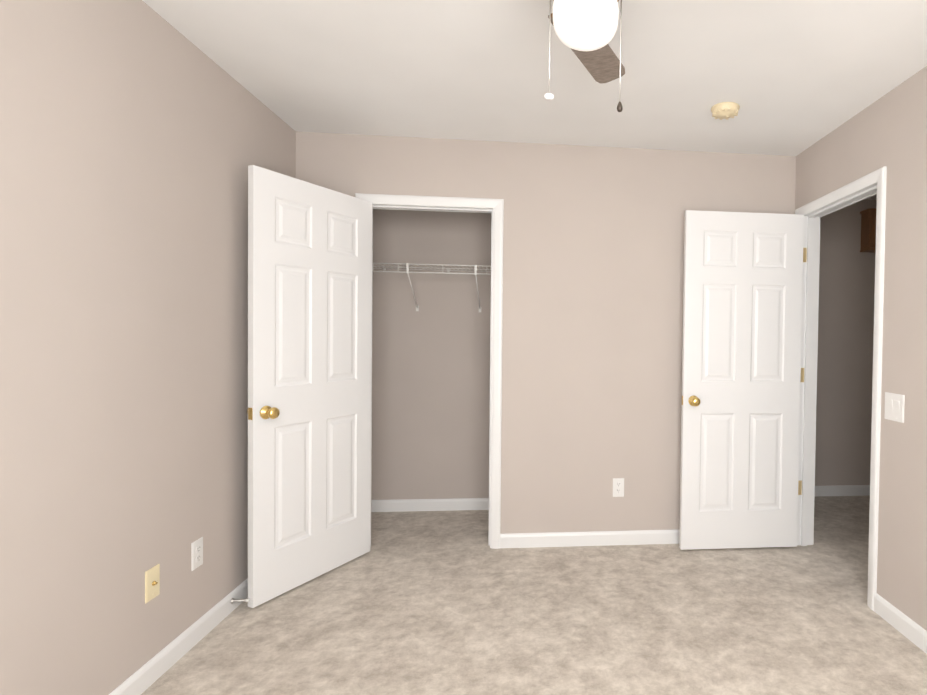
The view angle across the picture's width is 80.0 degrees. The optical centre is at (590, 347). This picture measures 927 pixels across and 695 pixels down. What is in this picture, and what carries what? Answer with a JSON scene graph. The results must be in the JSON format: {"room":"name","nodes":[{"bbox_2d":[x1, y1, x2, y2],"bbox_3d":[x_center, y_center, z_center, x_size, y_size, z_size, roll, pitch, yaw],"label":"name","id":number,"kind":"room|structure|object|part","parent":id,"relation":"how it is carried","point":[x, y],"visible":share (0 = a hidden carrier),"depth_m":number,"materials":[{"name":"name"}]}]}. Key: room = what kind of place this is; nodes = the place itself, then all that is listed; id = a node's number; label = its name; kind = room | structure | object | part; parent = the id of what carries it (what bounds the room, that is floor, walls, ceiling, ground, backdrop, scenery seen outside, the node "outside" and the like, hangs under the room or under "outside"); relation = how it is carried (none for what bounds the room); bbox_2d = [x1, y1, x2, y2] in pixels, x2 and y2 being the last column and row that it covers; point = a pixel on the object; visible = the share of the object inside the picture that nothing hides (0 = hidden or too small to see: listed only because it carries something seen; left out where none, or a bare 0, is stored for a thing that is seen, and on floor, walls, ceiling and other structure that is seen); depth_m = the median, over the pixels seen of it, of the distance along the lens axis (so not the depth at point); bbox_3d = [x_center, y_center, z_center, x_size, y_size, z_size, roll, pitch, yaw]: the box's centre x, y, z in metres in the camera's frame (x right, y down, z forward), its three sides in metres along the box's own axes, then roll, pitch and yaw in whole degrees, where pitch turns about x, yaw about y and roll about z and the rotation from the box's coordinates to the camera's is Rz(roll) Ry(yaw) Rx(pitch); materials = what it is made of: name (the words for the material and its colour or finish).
{"room":"empty bedroom","nodes":[
{"label":"empty bedroom","id":0,"kind":"room"},
{"bbox_2d":[0,0,295,694],"bbox_3d":[-1.617,0.008,1.643,0.115,2.440,4.600,1,1,-6],"label":"wall","id":1,"kind":"structure","parent":0,"point":[138,138],"depth_m":1.77,"materials":[{"name":"beige paint"}]},
{"bbox_2d":[145,564,159,603],"bbox_3d":[-1.593,0.862,1.955,0.016,0.114,0.070,1,1,-6],"label":"outlet","id":2,"kind":"object","parent":1,"relation":"attached to","point":[152,582],"visible":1,"depth_m":1.95,"materials":[{"name":"beige plastic"}]},
{"bbox_2d":[109,578,247,694],"bbox_3d":[-1.532,1.193,1.310,0.013,0.085,3.641,1,1,-6],"label":"baseboard","id":3,"kind":"structure","parent":1,"relation":"attached to","point":[144,677],"depth_m":2.10,"materials":[{"name":"white wood"}]},
{"bbox_2d":[231,598,249,603],"bbox_3d":[-1.605,1.163,2.458,0.074,0.024,0.023,1,1,-6],"label":"spring door stop","id":4,"kind":"object","parent":3,"relation":"attached to","point":[233,600],"visible":1,"depth_m":2.45,"materials":[{"name":"silver metal"}]},
{"bbox_2d":[191,537,202,570],"bbox_3d":[-1.623,0.853,2.214,0.008,0.114,0.070,1,1,-6],"label":"outlet","id":5,"kind":"object","parent":1,"relation":"attached to","point":[196,553],"visible":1,"depth_m":2.21,"materials":[{"name":"white plastic"}]},
{"bbox_2d":[371,209,491,499],"bbox_3d":[-0.924,-0.028,3.967,1.735,2.440,0.115,1,1,-6],"label":"wall","id":6,"kind":"structure","parent":0,"point":[430,395],"depth_m":3.89,"materials":[{"name":"beige paint"}]},
{"bbox_2d":[371,498,488,511],"bbox_3d":[-0.960,1.156,3.622,1.620,0.085,0.614,1,1,-6],"label":"baseboard","id":7,"kind":"structure","parent":6,"relation":"attached to","point":[403,505],"depth_m":3.90,"materials":[{"name":"white wood"}]},
{"bbox_2d":[373,263,490,311],"bbox_3d":[-0.955,-0.410,3.743,1.614,0.308,0.309,1,1,-6],"label":"wire shelf","id":8,"kind":"object","parent":6,"relation":"attached to","point":[407,267],"visible":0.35,"depth_m":3.62,"materials":[{"name":"white metal"}]},
{"bbox_2d":[141,496,926,694],"bbox_3d":[0.727,1.282,1.998,4.980,0.060,4.880,1,1,-6],"label":"floor","id":9,"kind":"structure","parent":0,"point":[431,603],"depth_m":2.38,"materials":[{"name":"carpet"}]},
{"bbox_2d":[142,0,926,199],"bbox_3d":[0.761,-1.237,1.950,4.980,0.100,4.880,1,1,-6],"label":"ceiling","id":10,"kind":"structure","parent":0,"point":[793,77],"depth_m":2.29,"materials":[{"name":"white paint"}]},
{"bbox_2d":[544,0,624,111],"bbox_3d":[-0.011,-0.903,1.401,1.016,0.566,1.016,0,1,-38],"label":"ceiling fan","id":11,"kind":"object","parent":10,"relation":"hanging from","point":[585,30],"visible":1,"depth_m":1.38,"materials":[{"name":"white glass"}]},
{"bbox_2d":[711,102,739,119],"bbox_3d":[0.678,-1.179,2.687,0.140,0.046,0.140,1,1,-6],"label":"smoke detector","id":12,"kind":"object","parent":10,"relation":"attached to","point":[724,110],"visible":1,"depth_m":2.65,"materials":[{"name":"beige"}]},
{"bbox_2d":[296,131,795,533],"bbox_3d":[-0.160,-0.005,3.313,3.122,2.440,0.115,1,1,-6],"label":"wall","id":13,"kind":"structure","parent":0,"point":[593,288],"depth_m":3.27,"materials":[{"name":"beige paint"}]},
{"bbox_2d":[248,165,371,607],"bbox_3d":[-1.423,0.181,2.787,0.035,2.030,0.720,1,1,22],"label":"closet door","id":14,"kind":"structure","parent":13,"relation":"in","point":[309,347],"depth_m":2.71,"materials":[{"name":"white paint"}]},
{"bbox_2d":[247,406,279,419],"bbox_3d":[-1.541,0.303,2.498,0.171,0.064,0.096,1,1,22],"label":"door knob","id":15,"kind":"object","parent":14,"relation":"attached to","point":[266,412],"visible":0.73,"depth_m":2.48,"materials":[{"name":"gold metal"}]},
{"bbox_2d":[355,193,503,548],"bbox_3d":[-0.960,0.173,3.235,0.766,2.065,0.117,1,1,-6],"label":"door frame","id":16,"kind":"structure","parent":13,"relation":"attached to","point":[448,209],"depth_m":3.22,"materials":[{"name":"white wood"}]},
{"bbox_2d":[500,529,679,547],"bbox_3d":[0.363,1.179,3.326,1.822,0.085,0.013,1,1,-6],"label":"baseboard","id":17,"kind":"structure","parent":13,"relation":"attached to","point":[633,537],"depth_m":3.28,"materials":[{"name":"white wood"}]},
{"bbox_2d":[613,478,623,496],"bbox_3d":[0.175,0.865,3.303,0.070,0.114,0.008,1,1,-6],"label":"outlet","id":18,"kind":"object","parent":13,"relation":"attached to","point":[618,487],"visible":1,"depth_m":3.30,"materials":[{"name":"white plastic"}]},
{"bbox_2d":[815,199,876,485],"bbox_3d":[1.453,-0.005,4.391,3.080,2.440,0.115,1,1,-6],"label":"wall","id":19,"kind":"structure","parent":0,"point":[845,356],"depth_m":4.40,"materials":[{"name":"beige paint"}]},
{"bbox_2d":[815,485,869,496],"bbox_3d":[2.068,1.181,4.413,1.560,0.085,0.013,1,1,-6],"label":"baseboard","id":20,"kind":"structure","parent":19,"relation":"attached to","point":[847,490],"depth_m":4.40,"materials":[{"name":"white wood"}]},
{"bbox_2d":[860,208,875,252],"bbox_3d":[2.429,-0.944,4.338,0.424,0.330,0.148,1,1,-6],"label":"upper cabinet","id":21,"kind":"object","parent":19,"relation":"attached to","point":[868,230],"visible":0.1,"depth_m":4.29,"materials":[{"name":"brown wood"}]},
{"bbox_2d":[795,66,926,630],"bbox_3d":[1.531,0.051,1.540,0.115,2.440,3.756,1,1,-6],"label":"wall","id":22,"kind":"structure","parent":0,"point":[889,130],"depth_m":2.39,"materials":[{"name":"beige paint"}]},
{"bbox_2d":[679,210,806,549],"bbox_3d":[0.941,0.204,3.251,0.777,2.030,0.171,1,1,-6],"label":"entry door","id":23,"kind":"structure","parent":22,"relation":"in","point":[742,331],"depth_m":3.23,"materials":[{"name":"white paint"}]},
{"bbox_3d":[0.601,0.318,3.218,0.096,0.064,0.171,1,1,-6],"label":"entry door knobs","id":24,"kind":"part","parent":23,"relation":"part of","materials":[{"name":"gold metal"}]},
{"bbox_3d":[1.302,0.151,3.312,0.048,1.546,0.011,1,1,-6],"label":"entry door hinges","id":25,"kind":"part","parent":23,"relation":"part of","materials":[{"name":"gold metal"}]},
{"bbox_2d":[795,166,886,610],"bbox_3d":[1.385,0.194,2.954,0.149,2.097,0.860,1,1,-6],"label":"door frame","id":26,"kind":"structure","parent":22,"relation":"attached to","point":[808,384],"depth_m":3.20,"materials":[{"name":"white wood"}]},
{"bbox_2d":[884,392,904,422],"bbox_3d":[1.375,0.270,2.425,0.010,0.124,0.128,1,1,-6],"label":"light switch","id":27,"kind":"object","parent":22,"relation":"attached to","point":[894,406],"visible":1,"depth_m":2.42,"materials":[{"name":"white plastic"}]},
{"bbox_2d":[874,593,926,653],"bbox_3d":[1.490,1.236,1.186,0.013,0.085,2.721,1,1,-6],"label":"baseboard","id":28,"kind":"structure","parent":22,"relation":"attached to","point":[906,626],"depth_m":2.35,"materials":[{"name":"white wood"}]}
]}

